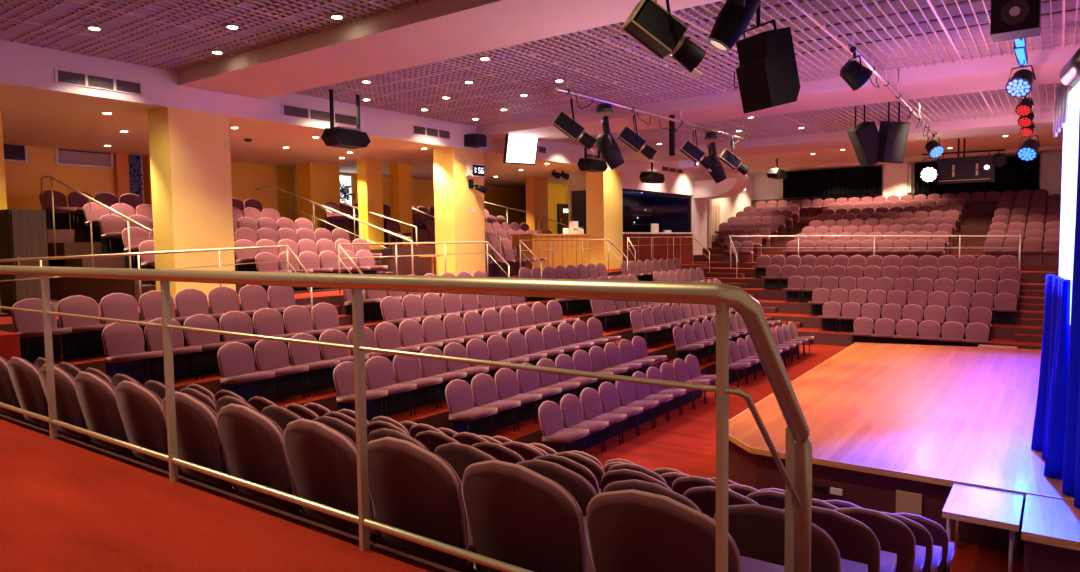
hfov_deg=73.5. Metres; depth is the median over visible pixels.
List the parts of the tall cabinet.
door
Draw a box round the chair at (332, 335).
[319,329,368,388]
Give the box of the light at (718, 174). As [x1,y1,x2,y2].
[705,131,726,182]
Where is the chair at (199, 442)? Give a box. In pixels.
[162,391,232,493]
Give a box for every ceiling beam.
[177,0,722,98]
[476,20,1079,140]
[621,93,1062,163]
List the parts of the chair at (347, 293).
backrest, panel, seat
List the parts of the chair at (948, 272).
backrest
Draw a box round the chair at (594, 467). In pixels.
[553,451,604,488]
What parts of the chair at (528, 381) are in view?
backrest, panel, seat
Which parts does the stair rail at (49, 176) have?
post, post, rail, post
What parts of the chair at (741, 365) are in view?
backrest, panel, seat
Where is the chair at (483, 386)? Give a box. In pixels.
[471,373,520,435]
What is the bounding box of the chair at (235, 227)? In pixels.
[233,219,237,240]
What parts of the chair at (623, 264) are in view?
backrest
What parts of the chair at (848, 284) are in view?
backrest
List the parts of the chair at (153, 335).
leg, backrest, panel, seat, leg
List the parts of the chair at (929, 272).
backrest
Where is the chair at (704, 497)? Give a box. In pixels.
[683,486,757,517]
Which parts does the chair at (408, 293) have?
backrest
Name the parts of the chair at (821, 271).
backrest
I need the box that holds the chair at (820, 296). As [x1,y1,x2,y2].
[808,288,829,315]
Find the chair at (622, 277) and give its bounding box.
[619,275,628,280]
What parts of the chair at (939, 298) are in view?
backrest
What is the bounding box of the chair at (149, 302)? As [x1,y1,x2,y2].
[139,290,190,349]
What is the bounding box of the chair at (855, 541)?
[783,506,896,571]
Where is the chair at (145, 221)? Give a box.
[127,215,151,239]
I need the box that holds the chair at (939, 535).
[892,513,953,571]
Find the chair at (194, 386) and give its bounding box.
[187,384,214,400]
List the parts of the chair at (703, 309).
backrest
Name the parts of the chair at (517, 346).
backrest, seat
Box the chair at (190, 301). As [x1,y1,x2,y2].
[175,288,223,344]
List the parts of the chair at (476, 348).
backrest, panel, seat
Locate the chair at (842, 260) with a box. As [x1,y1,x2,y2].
[829,255,848,276]
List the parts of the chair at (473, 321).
backrest, seat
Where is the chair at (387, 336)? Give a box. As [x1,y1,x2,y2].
[374,322,419,375]
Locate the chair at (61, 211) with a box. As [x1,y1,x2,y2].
[39,190,76,228]
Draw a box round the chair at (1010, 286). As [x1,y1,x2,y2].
[997,279,1019,310]
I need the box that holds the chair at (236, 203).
[232,198,243,214]
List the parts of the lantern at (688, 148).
vent frame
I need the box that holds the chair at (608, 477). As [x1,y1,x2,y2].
[600,469,672,492]
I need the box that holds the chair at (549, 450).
[531,443,556,454]
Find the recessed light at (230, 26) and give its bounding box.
[226,24,238,28]
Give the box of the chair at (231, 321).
[219,311,261,365]
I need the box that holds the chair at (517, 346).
[506,331,546,372]
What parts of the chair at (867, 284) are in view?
backrest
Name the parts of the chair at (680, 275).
backrest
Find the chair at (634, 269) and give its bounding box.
[629,261,650,280]
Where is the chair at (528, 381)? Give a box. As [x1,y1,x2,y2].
[516,363,561,420]
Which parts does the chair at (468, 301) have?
backrest, seat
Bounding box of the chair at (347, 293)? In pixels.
[342,289,380,322]
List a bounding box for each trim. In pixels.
[0,414,458,571]
[751,187,1039,216]
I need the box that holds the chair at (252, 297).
[239,285,284,333]
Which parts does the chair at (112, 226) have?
seat, panel, backrest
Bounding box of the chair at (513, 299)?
[509,296,535,310]
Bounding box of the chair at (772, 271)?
[761,265,780,289]
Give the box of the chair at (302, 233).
[296,228,316,245]
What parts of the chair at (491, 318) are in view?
backrest, seat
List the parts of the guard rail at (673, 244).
rail, rail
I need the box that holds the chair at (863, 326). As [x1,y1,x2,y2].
[849,317,873,344]
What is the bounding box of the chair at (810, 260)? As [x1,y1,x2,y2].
[797,255,815,275]
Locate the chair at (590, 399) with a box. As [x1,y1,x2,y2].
[580,387,626,451]
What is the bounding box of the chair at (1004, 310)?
[993,293,1016,324]
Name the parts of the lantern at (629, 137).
vent frame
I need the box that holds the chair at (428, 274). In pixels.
[424,273,443,310]
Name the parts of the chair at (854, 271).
backrest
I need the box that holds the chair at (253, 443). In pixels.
[217,403,299,516]
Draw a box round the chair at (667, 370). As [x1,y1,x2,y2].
[660,362,693,414]
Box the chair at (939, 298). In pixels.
[925,291,948,321]
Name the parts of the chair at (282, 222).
backrest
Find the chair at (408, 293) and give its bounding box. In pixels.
[406,274,438,313]
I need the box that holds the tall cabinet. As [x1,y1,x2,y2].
[0,209,50,313]
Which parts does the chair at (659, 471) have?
backrest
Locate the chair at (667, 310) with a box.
[661,304,689,339]
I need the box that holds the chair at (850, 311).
[838,302,860,332]
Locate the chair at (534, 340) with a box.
[525,328,563,365]
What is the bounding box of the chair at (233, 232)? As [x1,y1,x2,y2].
[233,232,235,263]
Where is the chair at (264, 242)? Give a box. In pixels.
[256,239,279,269]
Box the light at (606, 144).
[595,100,624,169]
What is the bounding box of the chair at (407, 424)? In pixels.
[399,421,416,431]
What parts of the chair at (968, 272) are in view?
backrest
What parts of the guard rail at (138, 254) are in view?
post, post, rail, rail, post, post, post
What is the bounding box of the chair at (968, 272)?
[956,266,977,292]
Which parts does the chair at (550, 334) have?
panel, backrest, seat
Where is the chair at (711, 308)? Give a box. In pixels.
[707,305,729,320]
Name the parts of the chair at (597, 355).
backrest, panel, seat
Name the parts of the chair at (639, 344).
backrest, panel, seat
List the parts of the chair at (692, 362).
backrest, panel, seat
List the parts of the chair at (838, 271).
backrest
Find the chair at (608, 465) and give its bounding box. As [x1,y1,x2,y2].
[603,461,624,472]
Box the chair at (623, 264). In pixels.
[620,261,642,280]
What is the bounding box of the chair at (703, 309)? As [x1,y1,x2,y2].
[698,304,715,323]
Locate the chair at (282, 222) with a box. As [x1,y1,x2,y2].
[277,218,297,242]
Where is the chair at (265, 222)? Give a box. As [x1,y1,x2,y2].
[258,217,278,241]
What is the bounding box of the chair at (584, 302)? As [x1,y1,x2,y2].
[581,278,591,312]
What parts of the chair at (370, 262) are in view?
backrest, panel, seat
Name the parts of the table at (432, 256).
leg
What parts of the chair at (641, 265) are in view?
backrest, panel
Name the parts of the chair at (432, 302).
backrest, seat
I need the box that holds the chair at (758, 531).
[713,504,867,571]
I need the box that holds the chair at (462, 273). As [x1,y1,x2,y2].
[457,271,471,306]
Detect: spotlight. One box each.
[469,179,487,192]
[551,170,560,178]
[561,171,569,179]
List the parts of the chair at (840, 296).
backrest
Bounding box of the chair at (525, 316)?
[516,304,550,336]
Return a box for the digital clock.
[465,162,484,177]
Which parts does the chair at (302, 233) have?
backrest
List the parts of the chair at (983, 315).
backrest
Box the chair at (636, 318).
[630,310,660,349]
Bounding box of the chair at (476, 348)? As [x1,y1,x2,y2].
[466,338,509,379]
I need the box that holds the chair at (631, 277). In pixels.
[628,274,637,280]
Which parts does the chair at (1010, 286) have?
backrest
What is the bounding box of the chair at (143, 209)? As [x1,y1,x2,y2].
[136,204,152,228]
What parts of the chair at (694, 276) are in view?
backrest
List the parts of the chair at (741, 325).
backrest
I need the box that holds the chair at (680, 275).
[676,269,696,281]
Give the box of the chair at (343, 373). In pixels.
[333,361,387,420]
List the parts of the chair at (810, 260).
backrest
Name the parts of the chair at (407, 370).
leg, backrest, panel, seat, leg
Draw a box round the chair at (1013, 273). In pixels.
[999,267,1020,295]
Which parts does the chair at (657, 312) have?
backrest, panel, seat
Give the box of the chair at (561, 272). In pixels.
[555,265,567,278]
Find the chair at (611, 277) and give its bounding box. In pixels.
[609,276,618,279]
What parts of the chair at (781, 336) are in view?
backrest, panel, seat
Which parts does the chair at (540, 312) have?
backrest, seat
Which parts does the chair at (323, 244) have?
backrest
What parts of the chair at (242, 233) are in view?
backrest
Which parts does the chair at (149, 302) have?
panel, backrest, seat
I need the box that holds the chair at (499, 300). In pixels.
[494,295,525,312]
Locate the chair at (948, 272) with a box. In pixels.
[936,266,957,292]
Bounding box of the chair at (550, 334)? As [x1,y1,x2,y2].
[542,325,578,362]
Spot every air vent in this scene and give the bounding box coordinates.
[54,68,142,95]
[281,104,356,126]
[412,124,450,139]
[537,145,546,153]
[587,153,604,160]
[661,166,682,173]
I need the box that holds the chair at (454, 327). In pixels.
[443,313,483,347]
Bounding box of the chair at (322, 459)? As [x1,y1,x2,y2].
[284,418,376,542]
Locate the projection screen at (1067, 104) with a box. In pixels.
[1053,48,1079,324]
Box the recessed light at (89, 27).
[88,26,100,29]
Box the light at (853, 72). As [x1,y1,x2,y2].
[840,52,871,90]
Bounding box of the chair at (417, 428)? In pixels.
[409,423,445,438]
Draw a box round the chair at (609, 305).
[603,300,630,329]
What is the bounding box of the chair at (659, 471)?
[653,467,684,474]
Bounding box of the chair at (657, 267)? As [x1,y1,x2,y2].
[652,259,672,272]
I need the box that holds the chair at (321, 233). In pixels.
[315,228,334,254]
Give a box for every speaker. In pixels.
[464,133,486,147]
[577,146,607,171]
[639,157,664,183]
[736,0,799,113]
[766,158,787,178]
[847,105,879,166]
[877,102,909,162]
[990,0,1040,42]
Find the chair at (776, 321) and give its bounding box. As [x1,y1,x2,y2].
[762,309,780,327]
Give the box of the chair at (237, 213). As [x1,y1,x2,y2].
[232,207,242,226]
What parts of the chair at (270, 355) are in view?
leg, backrest, panel, seat, leg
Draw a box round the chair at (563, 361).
[555,354,596,398]
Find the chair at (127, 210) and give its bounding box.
[110,203,134,227]
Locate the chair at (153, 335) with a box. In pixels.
[144,318,201,383]
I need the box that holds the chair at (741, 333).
[729,324,746,341]
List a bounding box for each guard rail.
[0,245,312,316]
[0,265,811,571]
[337,241,509,293]
[519,239,627,277]
[627,236,709,272]
[729,234,1020,277]
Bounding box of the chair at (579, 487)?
[516,459,597,516]
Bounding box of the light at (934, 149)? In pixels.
[925,134,943,157]
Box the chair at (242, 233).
[236,228,256,253]
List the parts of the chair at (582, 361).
backrest, panel, seat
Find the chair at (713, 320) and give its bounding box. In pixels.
[711,317,738,341]
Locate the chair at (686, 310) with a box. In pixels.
[680,303,706,326]
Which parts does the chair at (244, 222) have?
backrest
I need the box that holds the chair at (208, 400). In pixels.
[179,387,216,413]
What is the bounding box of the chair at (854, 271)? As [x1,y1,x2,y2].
[846,265,862,288]
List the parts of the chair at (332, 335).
panel, backrest, seat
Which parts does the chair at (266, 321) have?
backrest, seat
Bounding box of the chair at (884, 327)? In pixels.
[871,318,894,343]
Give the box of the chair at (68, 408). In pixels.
[39,364,92,445]
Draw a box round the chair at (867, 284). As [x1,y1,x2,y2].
[857,277,874,302]
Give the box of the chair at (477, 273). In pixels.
[472,270,486,276]
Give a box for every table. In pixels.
[419,255,440,273]
[942,484,1022,571]
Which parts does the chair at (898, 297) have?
backrest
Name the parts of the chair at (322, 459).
seat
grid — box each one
[0,0,426,71]
[292,0,1079,126]
[551,83,1072,151]
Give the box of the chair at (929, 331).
[916,320,940,344]
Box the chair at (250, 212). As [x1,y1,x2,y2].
[243,207,261,229]
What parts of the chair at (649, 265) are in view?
backrest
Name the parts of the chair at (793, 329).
backrest, panel, seat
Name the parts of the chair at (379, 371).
leg, backrest, panel, seat, leg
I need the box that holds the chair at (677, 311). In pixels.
[671,303,698,328]
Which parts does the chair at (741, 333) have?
seat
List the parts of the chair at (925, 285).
backrest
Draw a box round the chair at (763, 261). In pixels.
[752,255,770,277]
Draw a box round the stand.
[651,224,658,231]
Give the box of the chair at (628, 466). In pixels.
[608,463,666,483]
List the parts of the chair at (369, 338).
backrest, seat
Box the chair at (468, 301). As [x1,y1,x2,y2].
[460,294,494,331]
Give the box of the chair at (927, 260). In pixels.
[917,255,936,274]
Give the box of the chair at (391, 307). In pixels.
[380,296,420,341]
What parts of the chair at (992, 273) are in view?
backrest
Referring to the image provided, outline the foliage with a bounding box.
[128,155,143,199]
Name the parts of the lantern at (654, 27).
vent frame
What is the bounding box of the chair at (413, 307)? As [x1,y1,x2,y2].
[402,294,440,337]
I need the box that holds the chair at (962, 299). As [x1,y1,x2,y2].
[947,292,970,322]
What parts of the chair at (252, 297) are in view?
backrest, seat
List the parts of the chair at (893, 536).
seat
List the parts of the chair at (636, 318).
backrest, panel, seat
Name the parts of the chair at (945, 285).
backrest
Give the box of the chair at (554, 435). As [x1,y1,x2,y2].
[538,400,588,452]
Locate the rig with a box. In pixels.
[922,138,1004,183]
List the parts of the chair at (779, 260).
backrest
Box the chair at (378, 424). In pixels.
[367,420,410,437]
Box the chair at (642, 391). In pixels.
[632,371,672,427]
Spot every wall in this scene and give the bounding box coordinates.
[0,39,752,261]
[4,146,525,227]
[49,276,142,305]
[392,245,435,275]
[548,183,567,233]
[568,174,585,220]
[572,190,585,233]
[753,154,1040,199]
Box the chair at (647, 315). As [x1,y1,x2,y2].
[641,308,670,346]
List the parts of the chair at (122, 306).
backrest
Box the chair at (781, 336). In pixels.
[775,326,801,361]
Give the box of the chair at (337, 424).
[312,416,355,443]
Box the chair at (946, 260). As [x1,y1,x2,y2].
[936,255,955,278]
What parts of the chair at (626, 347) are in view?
backrest, panel, seat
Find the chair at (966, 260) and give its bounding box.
[956,255,975,279]
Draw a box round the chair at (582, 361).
[572,350,612,398]
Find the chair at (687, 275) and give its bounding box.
[683,269,703,281]
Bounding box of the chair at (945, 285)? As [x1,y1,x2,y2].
[934,278,953,305]
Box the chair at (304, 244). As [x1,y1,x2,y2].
[298,239,319,260]
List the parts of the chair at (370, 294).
panel, backrest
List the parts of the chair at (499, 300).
backrest, seat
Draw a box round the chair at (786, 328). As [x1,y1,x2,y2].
[782,324,807,358]
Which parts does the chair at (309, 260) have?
backrest, seat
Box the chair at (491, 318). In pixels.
[482,309,519,340]
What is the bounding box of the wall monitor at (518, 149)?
[503,134,537,164]
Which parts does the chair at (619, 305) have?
backrest, panel, seat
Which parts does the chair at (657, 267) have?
backrest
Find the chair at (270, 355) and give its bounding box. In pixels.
[254,339,308,403]
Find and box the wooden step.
[978,344,1016,347]
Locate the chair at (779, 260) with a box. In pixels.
[767,255,785,275]
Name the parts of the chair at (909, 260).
backrest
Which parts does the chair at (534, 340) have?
panel, backrest, seat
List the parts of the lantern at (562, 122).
vent frame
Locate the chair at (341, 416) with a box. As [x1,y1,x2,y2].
[324,411,355,426]
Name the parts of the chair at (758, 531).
seat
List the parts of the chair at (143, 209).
backrest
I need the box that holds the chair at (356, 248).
[352,239,381,271]
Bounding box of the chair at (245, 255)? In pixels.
[234,239,256,271]
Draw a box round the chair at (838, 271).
[829,265,845,288]
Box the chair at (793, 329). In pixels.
[788,322,813,355]
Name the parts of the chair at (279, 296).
backrest, seat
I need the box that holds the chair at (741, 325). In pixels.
[735,312,746,339]
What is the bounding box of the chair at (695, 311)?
[689,304,714,322]
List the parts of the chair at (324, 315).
panel, backrest, seat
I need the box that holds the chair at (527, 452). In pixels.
[501,441,543,460]
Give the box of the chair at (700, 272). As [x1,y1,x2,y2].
[696,267,714,280]
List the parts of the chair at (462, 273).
backrest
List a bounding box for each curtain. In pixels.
[707,200,719,247]
[783,165,881,197]
[914,155,1039,194]
[1031,274,1070,479]
[1062,113,1079,507]
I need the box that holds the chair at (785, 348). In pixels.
[777,346,789,365]
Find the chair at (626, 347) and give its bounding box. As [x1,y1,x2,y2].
[618,339,654,375]
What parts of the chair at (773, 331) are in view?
backrest, seat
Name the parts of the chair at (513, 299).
backrest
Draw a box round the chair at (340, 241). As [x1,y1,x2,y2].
[335,239,356,256]
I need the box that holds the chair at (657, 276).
[653,271,661,280]
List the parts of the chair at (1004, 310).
seat, panel, backrest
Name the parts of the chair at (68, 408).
seat, leg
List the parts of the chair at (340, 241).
backrest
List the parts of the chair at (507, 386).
backrest, leg, panel, seat, leg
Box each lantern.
[552,94,596,152]
[617,111,656,162]
[621,0,705,78]
[679,127,713,171]
[718,137,749,177]
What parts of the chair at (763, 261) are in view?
seat, panel, backrest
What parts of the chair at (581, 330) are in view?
backrest, seat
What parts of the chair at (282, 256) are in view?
backrest, panel, seat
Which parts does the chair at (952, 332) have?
seat, panel, backrest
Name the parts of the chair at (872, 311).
backrest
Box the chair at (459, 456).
[434,442,496,483]
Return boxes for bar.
[555,62,747,144]
[850,11,936,139]
[1015,38,1031,139]
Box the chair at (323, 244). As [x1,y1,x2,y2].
[317,239,337,267]
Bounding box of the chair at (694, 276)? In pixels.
[689,268,709,281]
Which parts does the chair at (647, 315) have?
backrest, panel, seat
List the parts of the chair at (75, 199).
seat, panel, backrest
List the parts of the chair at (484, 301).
backrest, seat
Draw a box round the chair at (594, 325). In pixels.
[587,317,620,349]
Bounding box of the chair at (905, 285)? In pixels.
[894,278,912,304]
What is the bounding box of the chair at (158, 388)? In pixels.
[143,380,164,399]
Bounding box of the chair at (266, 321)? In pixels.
[253,308,299,344]
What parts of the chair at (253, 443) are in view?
seat, leg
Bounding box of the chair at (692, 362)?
[685,354,715,402]
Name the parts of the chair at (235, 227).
backrest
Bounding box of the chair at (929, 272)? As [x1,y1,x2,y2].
[916,266,937,291]
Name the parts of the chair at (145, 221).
backrest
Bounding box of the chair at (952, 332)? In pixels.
[939,321,964,345]
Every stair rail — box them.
[40,175,151,267]
[254,186,413,273]
[290,195,331,222]
[330,199,417,244]
[412,208,501,275]
[484,202,525,222]
[538,217,568,229]
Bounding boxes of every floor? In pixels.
[0,229,518,316]
[0,264,798,443]
[0,330,442,571]
[583,344,1023,571]
[682,211,1070,349]
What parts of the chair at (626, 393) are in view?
backrest, leg, panel, seat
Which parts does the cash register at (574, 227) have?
drawer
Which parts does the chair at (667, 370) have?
backrest, panel, seat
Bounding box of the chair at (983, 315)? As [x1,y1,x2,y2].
[967,307,991,340]
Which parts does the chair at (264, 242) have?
backrest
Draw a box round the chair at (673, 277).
[668,270,677,281]
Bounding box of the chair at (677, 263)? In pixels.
[673,258,689,269]
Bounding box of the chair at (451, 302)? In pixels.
[442,293,477,318]
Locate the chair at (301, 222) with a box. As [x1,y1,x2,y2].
[295,218,314,234]
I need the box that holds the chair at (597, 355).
[589,346,627,391]
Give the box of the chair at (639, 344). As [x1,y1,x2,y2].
[632,336,666,374]
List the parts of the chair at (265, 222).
backrest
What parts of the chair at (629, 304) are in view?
backrest, seat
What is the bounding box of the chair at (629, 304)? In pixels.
[626,301,650,324]
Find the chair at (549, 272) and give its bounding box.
[543,266,556,298]
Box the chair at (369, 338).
[348,326,392,380]
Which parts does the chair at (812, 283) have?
seat, panel, backrest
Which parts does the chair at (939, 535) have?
seat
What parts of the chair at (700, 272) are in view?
backrest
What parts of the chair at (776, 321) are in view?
seat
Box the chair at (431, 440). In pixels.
[415,430,460,452]
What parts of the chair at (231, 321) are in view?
backrest, seat, panel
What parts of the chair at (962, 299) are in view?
backrest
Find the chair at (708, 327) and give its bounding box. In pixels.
[702,319,730,356]
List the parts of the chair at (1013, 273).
backrest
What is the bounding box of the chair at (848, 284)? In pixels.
[839,277,855,302]
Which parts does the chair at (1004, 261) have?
backrest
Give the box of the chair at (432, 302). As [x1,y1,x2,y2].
[422,293,459,334]
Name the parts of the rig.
panel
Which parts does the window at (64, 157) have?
pane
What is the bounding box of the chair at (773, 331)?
[770,328,795,364]
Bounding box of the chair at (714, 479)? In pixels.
[709,477,737,484]
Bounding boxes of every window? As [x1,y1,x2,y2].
[3,144,27,162]
[55,148,113,168]
[128,155,143,203]
[294,170,296,214]
[340,174,352,205]
[622,188,690,231]
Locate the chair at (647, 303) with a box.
[646,302,669,309]
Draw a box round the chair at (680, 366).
[673,358,709,408]
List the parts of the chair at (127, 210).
backrest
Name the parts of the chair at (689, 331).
backrest, panel, seat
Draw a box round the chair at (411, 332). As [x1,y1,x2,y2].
[399,319,442,352]
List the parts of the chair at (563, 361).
backrest, panel, seat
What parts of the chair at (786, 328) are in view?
backrest, panel, seat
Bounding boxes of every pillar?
[0,106,6,309]
[113,153,129,202]
[142,155,151,204]
[148,107,235,303]
[231,161,276,209]
[296,162,339,230]
[357,158,383,248]
[389,162,412,244]
[433,147,485,275]
[526,177,547,232]
[586,169,622,269]
[883,162,908,200]
[1040,152,1062,196]
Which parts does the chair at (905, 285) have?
backrest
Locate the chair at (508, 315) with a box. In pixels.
[499,306,535,338]
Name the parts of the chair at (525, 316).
backrest, seat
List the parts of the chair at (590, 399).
backrest, leg, panel, seat, leg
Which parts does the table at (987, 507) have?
leg, leg, leg, leg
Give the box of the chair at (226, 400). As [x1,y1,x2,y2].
[216,396,258,413]
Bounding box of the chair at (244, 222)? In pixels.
[237,217,257,241]
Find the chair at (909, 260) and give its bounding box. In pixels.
[898,255,918,277]
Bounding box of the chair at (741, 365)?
[729,349,750,387]
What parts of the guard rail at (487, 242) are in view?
post, post, rail, rail, post, post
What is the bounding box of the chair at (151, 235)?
[149,229,153,239]
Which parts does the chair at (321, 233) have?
backrest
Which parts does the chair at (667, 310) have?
backrest, panel, seat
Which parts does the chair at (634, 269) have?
backrest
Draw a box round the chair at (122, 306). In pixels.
[100,293,153,354]
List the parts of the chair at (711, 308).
backrest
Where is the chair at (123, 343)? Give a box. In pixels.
[102,322,162,384]
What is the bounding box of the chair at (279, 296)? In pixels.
[268,286,310,333]
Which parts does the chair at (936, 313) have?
backrest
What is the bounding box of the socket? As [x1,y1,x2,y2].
[814,485,842,495]
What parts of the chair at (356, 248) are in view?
backrest, seat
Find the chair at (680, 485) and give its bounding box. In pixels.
[671,476,730,494]
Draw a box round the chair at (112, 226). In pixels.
[99,214,125,253]
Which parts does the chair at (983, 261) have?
backrest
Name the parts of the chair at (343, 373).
backrest, panel, seat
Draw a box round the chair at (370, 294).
[365,290,401,321]
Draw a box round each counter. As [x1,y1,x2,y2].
[510,234,589,270]
[623,232,693,263]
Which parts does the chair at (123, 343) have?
backrest, panel, seat, leg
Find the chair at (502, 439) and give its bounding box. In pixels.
[491,436,511,442]
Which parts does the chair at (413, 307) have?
backrest, seat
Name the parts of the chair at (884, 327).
seat, panel, backrest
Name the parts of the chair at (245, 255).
seat, backrest, panel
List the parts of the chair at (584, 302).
panel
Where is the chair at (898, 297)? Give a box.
[884,290,906,319]
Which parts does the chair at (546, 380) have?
backrest, panel, seat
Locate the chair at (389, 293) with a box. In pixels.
[386,291,420,316]
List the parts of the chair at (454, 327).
backrest, seat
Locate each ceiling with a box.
[0,84,585,187]
[94,0,1079,125]
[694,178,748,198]
[719,130,1062,172]
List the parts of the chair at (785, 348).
seat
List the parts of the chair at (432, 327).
backrest, seat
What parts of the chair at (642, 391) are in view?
backrest, panel, seat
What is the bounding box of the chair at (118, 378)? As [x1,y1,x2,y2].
[111,374,142,386]
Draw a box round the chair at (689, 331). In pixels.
[683,324,713,363]
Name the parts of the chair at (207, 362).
leg, backrest, panel, seat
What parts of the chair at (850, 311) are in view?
seat, panel, backrest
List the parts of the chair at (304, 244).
backrest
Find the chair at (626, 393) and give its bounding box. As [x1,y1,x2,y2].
[615,381,658,434]
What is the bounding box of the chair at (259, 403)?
[248,396,277,412]
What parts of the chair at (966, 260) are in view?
backrest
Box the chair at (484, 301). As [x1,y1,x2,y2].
[477,295,510,315]
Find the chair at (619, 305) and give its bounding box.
[615,301,640,327]
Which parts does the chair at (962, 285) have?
backrest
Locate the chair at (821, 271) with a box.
[813,265,828,287]
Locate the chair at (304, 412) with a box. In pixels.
[285,403,318,419]
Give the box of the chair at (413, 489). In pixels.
[367,437,473,571]
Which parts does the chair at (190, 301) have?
panel, backrest, seat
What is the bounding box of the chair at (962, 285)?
[955,279,974,306]
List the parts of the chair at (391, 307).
backrest, seat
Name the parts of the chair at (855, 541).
backrest, seat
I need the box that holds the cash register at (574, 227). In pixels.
[569,221,583,233]
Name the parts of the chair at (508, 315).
backrest, seat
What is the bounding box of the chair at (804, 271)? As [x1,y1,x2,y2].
[797,265,811,288]
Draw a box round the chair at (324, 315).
[311,303,352,355]
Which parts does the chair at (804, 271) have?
backrest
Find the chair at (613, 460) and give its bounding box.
[604,459,636,465]
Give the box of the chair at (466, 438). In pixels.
[452,432,489,445]
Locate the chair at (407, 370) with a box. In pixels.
[393,355,442,414]
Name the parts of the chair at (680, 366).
backrest, panel, seat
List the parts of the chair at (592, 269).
backrest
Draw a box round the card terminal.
[563,228,570,233]
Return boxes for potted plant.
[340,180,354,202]
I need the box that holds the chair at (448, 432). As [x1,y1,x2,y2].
[437,428,456,437]
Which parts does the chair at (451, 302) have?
backrest, seat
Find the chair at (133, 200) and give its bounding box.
[120,193,142,214]
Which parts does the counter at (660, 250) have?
sill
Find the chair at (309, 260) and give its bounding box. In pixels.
[299,251,332,290]
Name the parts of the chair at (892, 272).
backrest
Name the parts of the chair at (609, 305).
backrest, panel, seat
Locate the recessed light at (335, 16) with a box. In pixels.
[331,14,342,18]
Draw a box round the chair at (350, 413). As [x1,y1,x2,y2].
[337,409,368,424]
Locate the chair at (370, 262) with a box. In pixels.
[357,250,387,274]
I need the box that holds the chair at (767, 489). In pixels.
[759,488,784,492]
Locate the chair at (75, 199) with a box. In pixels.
[67,191,93,229]
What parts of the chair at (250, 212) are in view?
backrest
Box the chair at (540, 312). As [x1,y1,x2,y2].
[532,302,565,332]
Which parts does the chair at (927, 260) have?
backrest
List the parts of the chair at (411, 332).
backrest, seat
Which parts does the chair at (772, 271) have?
seat, panel, backrest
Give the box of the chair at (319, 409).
[304,402,331,416]
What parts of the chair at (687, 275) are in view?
backrest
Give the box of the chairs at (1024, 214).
[324,189,1060,276]
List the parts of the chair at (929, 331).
seat, panel, backrest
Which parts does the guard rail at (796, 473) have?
post, post, rail, post, rail, post, post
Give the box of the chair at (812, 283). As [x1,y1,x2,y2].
[800,276,820,301]
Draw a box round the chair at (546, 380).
[536,358,579,405]
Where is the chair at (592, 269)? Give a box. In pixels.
[586,263,609,278]
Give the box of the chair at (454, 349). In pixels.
[443,342,488,385]
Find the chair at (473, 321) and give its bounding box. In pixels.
[463,311,501,343]
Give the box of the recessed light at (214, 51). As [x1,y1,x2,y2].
[212,50,222,53]
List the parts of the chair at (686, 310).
backrest, seat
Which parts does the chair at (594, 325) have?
backrest, seat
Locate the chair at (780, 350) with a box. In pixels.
[759,349,782,370]
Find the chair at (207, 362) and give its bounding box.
[184,314,237,378]
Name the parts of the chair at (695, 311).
backrest, seat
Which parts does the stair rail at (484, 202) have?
rail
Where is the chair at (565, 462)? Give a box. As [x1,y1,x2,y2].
[534,454,600,493]
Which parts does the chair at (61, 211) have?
backrest, panel, seat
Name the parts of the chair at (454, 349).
backrest, panel, seat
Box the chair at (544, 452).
[525,443,548,454]
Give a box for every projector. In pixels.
[321,89,370,148]
[669,115,698,168]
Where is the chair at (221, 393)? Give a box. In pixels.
[215,390,246,402]
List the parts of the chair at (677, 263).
backrest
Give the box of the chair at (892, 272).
[882,266,899,290]
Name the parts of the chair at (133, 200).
backrest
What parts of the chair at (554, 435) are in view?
backrest, panel, seat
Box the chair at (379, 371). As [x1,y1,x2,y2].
[365,356,416,419]
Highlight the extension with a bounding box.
[1021,494,1079,571]
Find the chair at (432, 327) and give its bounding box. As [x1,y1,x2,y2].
[422,316,463,351]
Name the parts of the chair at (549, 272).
backrest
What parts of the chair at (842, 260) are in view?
backrest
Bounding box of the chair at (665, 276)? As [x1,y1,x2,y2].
[660,271,669,281]
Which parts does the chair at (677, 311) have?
backrest, seat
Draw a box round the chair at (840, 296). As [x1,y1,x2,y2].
[826,289,847,316]
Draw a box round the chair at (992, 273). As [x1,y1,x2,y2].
[978,267,998,294]
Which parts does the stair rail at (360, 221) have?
post, rail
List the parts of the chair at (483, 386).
leg, backrest, panel, seat, leg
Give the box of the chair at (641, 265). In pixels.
[637,260,658,280]
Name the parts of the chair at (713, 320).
backrest, seat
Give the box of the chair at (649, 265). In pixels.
[645,260,661,280]
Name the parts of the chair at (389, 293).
backrest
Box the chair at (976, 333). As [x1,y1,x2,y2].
[963,323,988,346]
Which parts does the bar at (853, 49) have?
rod, rod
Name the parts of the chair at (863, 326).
seat, panel, backrest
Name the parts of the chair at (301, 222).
backrest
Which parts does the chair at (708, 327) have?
backrest, panel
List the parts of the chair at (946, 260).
backrest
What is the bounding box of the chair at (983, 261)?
[976,255,995,280]
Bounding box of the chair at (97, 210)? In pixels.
[83,202,109,241]
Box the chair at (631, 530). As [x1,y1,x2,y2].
[585,489,783,571]
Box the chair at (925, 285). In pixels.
[911,278,932,305]
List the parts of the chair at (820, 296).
seat, panel, backrest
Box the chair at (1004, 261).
[997,255,1016,280]
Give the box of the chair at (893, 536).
[835,507,925,571]
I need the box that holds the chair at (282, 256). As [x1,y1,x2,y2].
[278,252,312,290]
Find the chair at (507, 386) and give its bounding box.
[495,368,541,430]
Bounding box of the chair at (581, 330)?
[573,320,607,352]
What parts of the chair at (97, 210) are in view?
seat, panel, backrest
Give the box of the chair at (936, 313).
[921,305,944,337]
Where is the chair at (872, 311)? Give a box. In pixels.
[857,303,880,333]
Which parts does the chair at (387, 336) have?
backrest, seat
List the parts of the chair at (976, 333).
seat, panel, backrest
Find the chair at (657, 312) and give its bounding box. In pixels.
[651,306,680,343]

